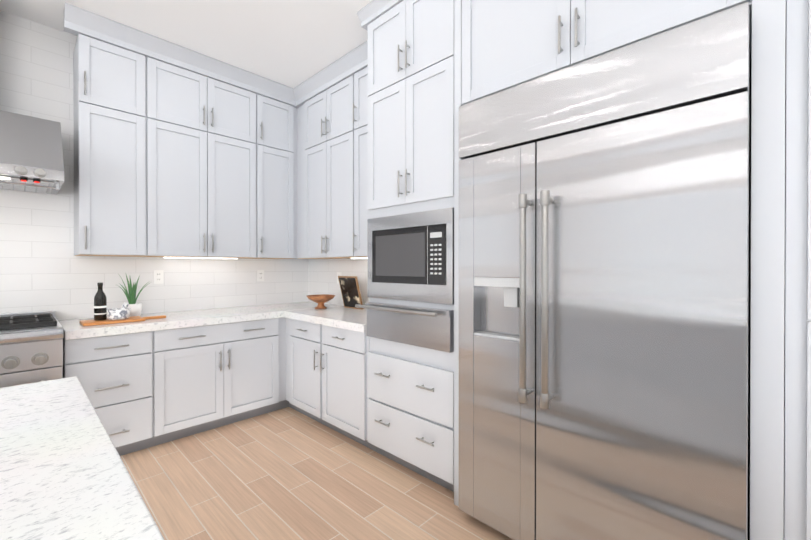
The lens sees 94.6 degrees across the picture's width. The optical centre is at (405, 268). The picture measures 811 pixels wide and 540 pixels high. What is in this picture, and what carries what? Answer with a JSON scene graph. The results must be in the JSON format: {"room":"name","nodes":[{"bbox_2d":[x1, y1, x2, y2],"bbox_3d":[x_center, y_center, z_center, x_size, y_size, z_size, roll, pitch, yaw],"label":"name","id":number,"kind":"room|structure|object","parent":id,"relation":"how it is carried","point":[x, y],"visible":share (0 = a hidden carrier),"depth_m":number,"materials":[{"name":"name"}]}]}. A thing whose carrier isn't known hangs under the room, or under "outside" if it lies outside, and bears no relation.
{"room":"kitchen","nodes":[
{"label":"kitchen","id":0,"kind":"room"},
{"bbox_2d":[0,0,372,87],"bbox_3d":[-0.521,-1.788,-0.903,8.240,0.100,6.840,0,0,44],"label":"ceiling","id":1,"kind":"structure","parent":0,"point":[292,43],"depth_m":2.70,"materials":[{"name":"white paint"}]},
{"bbox_2d":[63,3,302,107],"bbox_3d":[-1.566,-1.687,3.251,0.125,0.133,2.071,0,0,44],"label":"crown molding","id":2,"kind":"structure","parent":1,"relation":"attached to","point":[77,20],"depth_m":2.91,"materials":[{"name":"grey paint"}]},
{"bbox_2d":[291,40,367,103],"bbox_3d":[-0.556,-1.687,3.216,1.327,0.133,0.125,0,0,44],"label":"crown molding","id":3,"kind":"structure","parent":1,"relation":"attached to","point":[356,60],"depth_m":3.26,"materials":[{"name":"grey paint"}]},
{"bbox_2d":[357,0,402,30],"bbox_3d":[0.698,-1.706,1.633,2.770,0.083,0.100,0,0,44],"label":"crown molding","id":4,"kind":"structure","parent":1,"relation":"attached to","point":[373,10],"depth_m":2.47,"materials":[{"name":"grey paint"}]},
{"bbox_2d":[120,407,513,539],"bbox_3d":[-0.521,1.362,-0.890,8.240,0.100,6.840,0,0,44],"label":"floor","id":5,"kind":"structure","parent":0,"point":[287,473],"depth_m":2.20,"materials":[{"name":"brown wood"}]},
{"bbox_2d":[0,310,63,387],"bbox_3d":[-2.600,0.805,2.142,0.774,0.990,0.910,0,0,44],"label":"range","id":6,"kind":"object","parent":5,"relation":"on","point":[31,347],"visible":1,"depth_m":2.17,"materials":[{"name":"silver metal"}]},
{"bbox_2d":[63,330,166,455],"bbox_3d":[-2.149,0.869,2.722,0.626,0.856,0.531,0,0,44],"label":"base cabinet","id":7,"kind":"object","parent":5,"relation":"on","point":[145,390],"depth_m":2.54,"materials":[{"name":"grey paint"}]},
{"bbox_2d":[167,317,282,441],"bbox_3d":[-1.680,0.867,3.208,0.626,0.856,0.949,0,0,44],"label":"base cabinet","id":8,"kind":"object","parent":5,"relation":"on","point":[218,375],"depth_m":2.99,"materials":[{"name":"grey paint"}]},
{"bbox_2d":[58,302,337,339],"bbox_3d":[-1.593,0.409,3.269,0.657,0.057,2.094,0,0,44],"label":"countertop","id":9,"kind":"structure","parent":8,"relation":"on","point":[72,329],"depth_m":2.85,"materials":[{"name":"stone"}]},
{"bbox_2d":[80,315,165,325],"bbox_3d":[-2.020,0.372,2.707,0.200,0.019,0.495,0,0,44],"label":"cutting board","id":10,"kind":"object","parent":9,"relation":"on","point":[106,321],"visible":0.98,"depth_m":2.60,"materials":[{"name":"brown wood"}]},
{"bbox_2d":[94,282,106,320],"bbox_3d":[-2.141,0.231,2.624,0.071,0.262,0.071,0,0,44],"label":"oil bottle","id":11,"kind":"object","parent":10,"relation":"on","point":[100,305],"visible":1,"depth_m":2.60,"materials":[{"name":"black glass"}]},
{"bbox_2d":[107,302,130,319],"bbox_3d":[-2.032,0.304,2.651,0.136,0.115,0.136,0,0,44],"label":"mortar","id":12,"kind":"object","parent":10,"relation":"on","point":[122,312],"visible":1,"depth_m":2.61,"materials":[{"name":"white stone"}]},
{"bbox_2d":[117,273,151,316],"bbox_3d":[-2.107,0.207,2.891,0.272,0.347,0.241,0,0,44],"label":"potted plant","id":13,"kind":"object","parent":9,"relation":"on","point":[135,307],"visible":0.85,"depth_m":2.86,"materials":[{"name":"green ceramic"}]},
{"bbox_2d":[283,317,376,451],"bbox_3d":[-0.466,0.867,3.203,1.166,0.856,0.626,0,0,44],"label":"base cabinet","id":14,"kind":"object","parent":5,"relation":"on","point":[325,368],"depth_m":2.91,"materials":[{"name":"grey paint"}]},
{"bbox_2d":[278,305,366,332],"bbox_3d":[-0.466,0.409,3.161,1.110,0.057,0.684,0,0,44],"label":"countertop","id":15,"kind":"structure","parent":14,"relation":"on","point":[339,316],"depth_m":3.08,"materials":[{"name":"stone"}]},
{"bbox_2d":[307,294,334,308],"bbox_3d":[-0.798,0.317,3.532,0.270,0.122,0.270,0,0,44],"label":"bowl","id":16,"kind":"object","parent":15,"relation":"on","point":[320,299],"visible":1,"depth_m":3.48,"materials":[{"name":"brown wood"}]},
{"bbox_2d":[338,276,362,308],"bbox_3d":[-0.513,0.224,3.488,0.270,0.310,0.017,0,14,44],"label":"picture frame","id":17,"kind":"object","parent":15,"relation":"on","point":[350,291],"visible":0.96,"depth_m":3.47,"materials":[{"name":"brown wood"}]},
{"bbox_2d":[355,0,453,491],"bbox_3d":[0.180,-0.184,2.515,0.761,2.965,0.712,0,0,44],"label":"tall cabinet","id":18,"kind":"object","parent":5,"relation":"on","point":[409,306],"visible":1,"depth_m":2.27,"materials":[{"name":"grey paint"}]},
{"bbox_2d":[459,2,750,539],"bbox_3d":[0.888,0.234,1.775,1.101,2.133,0.790,0,0,44],"label":"refrigerator","id":19,"kind":"object","parent":5,"relation":"on","point":[604,281],"visible":1,"depth_m":1.43,"materials":[{"name":"silver metal"}]},
{"bbox_2d":[774,0,810,539],"bbox_3d":[1.650,-0.179,1.154,0.686,2.964,0.626,0,0,44],"label":"door frame","id":20,"kind":"structure","parent":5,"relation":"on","point":[792,133],"depth_m":1.17,"materials":[{"name":"grey paint"}]},
{"bbox_3d":[-0.783,0.883,-0.734,3.397,0.857,2.363,0,0,44],"label":"kitchen island","id":21,"kind":"object","parent":5,"relation":"on","visible":0},
{"bbox_2d":[0,376,164,539],"bbox_3d":[-0.783,0.425,-0.743,3.487,0.057,2.453,0,0,44],"label":"island countertop","id":22,"kind":"structure","parent":21,"relation":"on","point":[64,474],"depth_m":0.71,"materials":[{"name":"stone"}]},
{"bbox_2d":[458,0,761,111],"bbox_3d":[0.931,-1.269,1.845,1.154,0.790,0.626,0,0,44],"label":"upper cabinet","id":23,"kind":"object","parent":0,"relation":"attached to","point":[501,45],"depth_m":1.69,"materials":[{"name":"grey paint"}]},
{"bbox_3d":[-3.441,-0.225,1.925,0.120,3.050,6.840,0,0,44],"label":"wall","id":24,"kind":"structure","parent":0,"visible":0},
{"bbox_2d":[0,110,63,194],"bbox_3d":[-2.640,-1.119,2.187,0.652,1.260,0.917,0,0,44],"label":"range hood","id":25,"kind":"object","parent":24,"relation":"attached to","point":[31,154],"visible":1,"depth_m":2.29,"materials":[{"name":"silver metal"}]},
{"bbox_2d":[0,10,307,319],"bbox_3d":[-2.284,-0.654,3.030,0.006,2.199,3.400,0,0,44],"label":"wall tile","id":26,"kind":"structure","parent":24,"relation":"attached to","point":[43,267],"depth_m":2.77,"materials":[{"name":"white tile"}]},
{"bbox_2d":[153,270,162,283],"bbox_3d":[-2.112,0.073,3.200,0.007,0.116,0.072,0,0,44],"label":"electrical outlet","id":27,"kind":"object","parent":26,"relation":"attached to","point":[157,276],"visible":1,"depth_m":3.20,"materials":[{"name":"white plastic"}]},
{"bbox_2d":[257,270,263,280],"bbox_3d":[-1.489,0.075,3.845,0.007,0.116,0.072,0,0,44],"label":"electrical outlet","id":28,"kind":"object","parent":26,"relation":"attached to","point":[260,275],"visible":1,"depth_m":3.84,"materials":[{"name":"white plastic"}]},
{"bbox_3d":[1.814,-0.223,1.520,8.000,3.050,0.120,0,0,44],"label":"wall","id":29,"kind":"structure","parent":0,"visible":0},
{"bbox_2d":[73,34,160,256],"bbox_3d":[-2.210,-0.858,2.854,0.346,1.520,0.456,0,0,44],"label":"upper cabinet","id":30,"kind":"object","parent":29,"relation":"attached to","point":[117,90],"depth_m":2.73,"materials":[{"name":"grey paint"}]},
{"bbox_2d":[161,62,264,257],"bbox_3d":[-1.800,-0.860,3.279,0.346,1.520,0.986,0,0,44],"label":"upper cabinet","id":31,"kind":"object","parent":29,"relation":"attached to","point":[171,161],"depth_m":3.18,"materials":[{"name":"grey paint"}]},
{"bbox_2d":[265,97,296,258],"bbox_3d":[-1.393,-0.862,3.700,0.346,1.520,0.442,0,0,44],"label":"upper cabinet","id":32,"kind":"object","parent":29,"relation":"attached to","point":[280,118],"depth_m":3.65,"materials":[{"name":"grey paint"}]},
{"bbox_2d":[297,80,344,258],"bbox_3d":[-0.627,-0.861,3.547,1.004,1.520,0.346,0,0,44],"label":"upper cabinet","id":33,"kind":"object","parent":29,"relation":"attached to","point":[321,119],"depth_m":3.45,"materials":[{"name":"grey paint"}]},
{"bbox_2d":[308,258,369,305],"bbox_3d":[-0.464,0.118,3.635,1.774,0.650,0.006,0,0,44],"label":"wall tile","id":34,"kind":"structure","parent":29,"relation":"attached to","point":[322,276],"depth_m":3.91,"materials":[{"name":"white tile"}]},
{"bbox_2d":[345,66,369,257],"bbox_3d":[-0.154,-0.859,3.090,0.570,1.520,0.346,0,0,44],"label":"upper cabinet","id":35,"kind":"object","parent":29,"relation":"attached to","point":[357,213],"depth_m":3.09,"materials":[{"name":"grey paint"}]}
]}

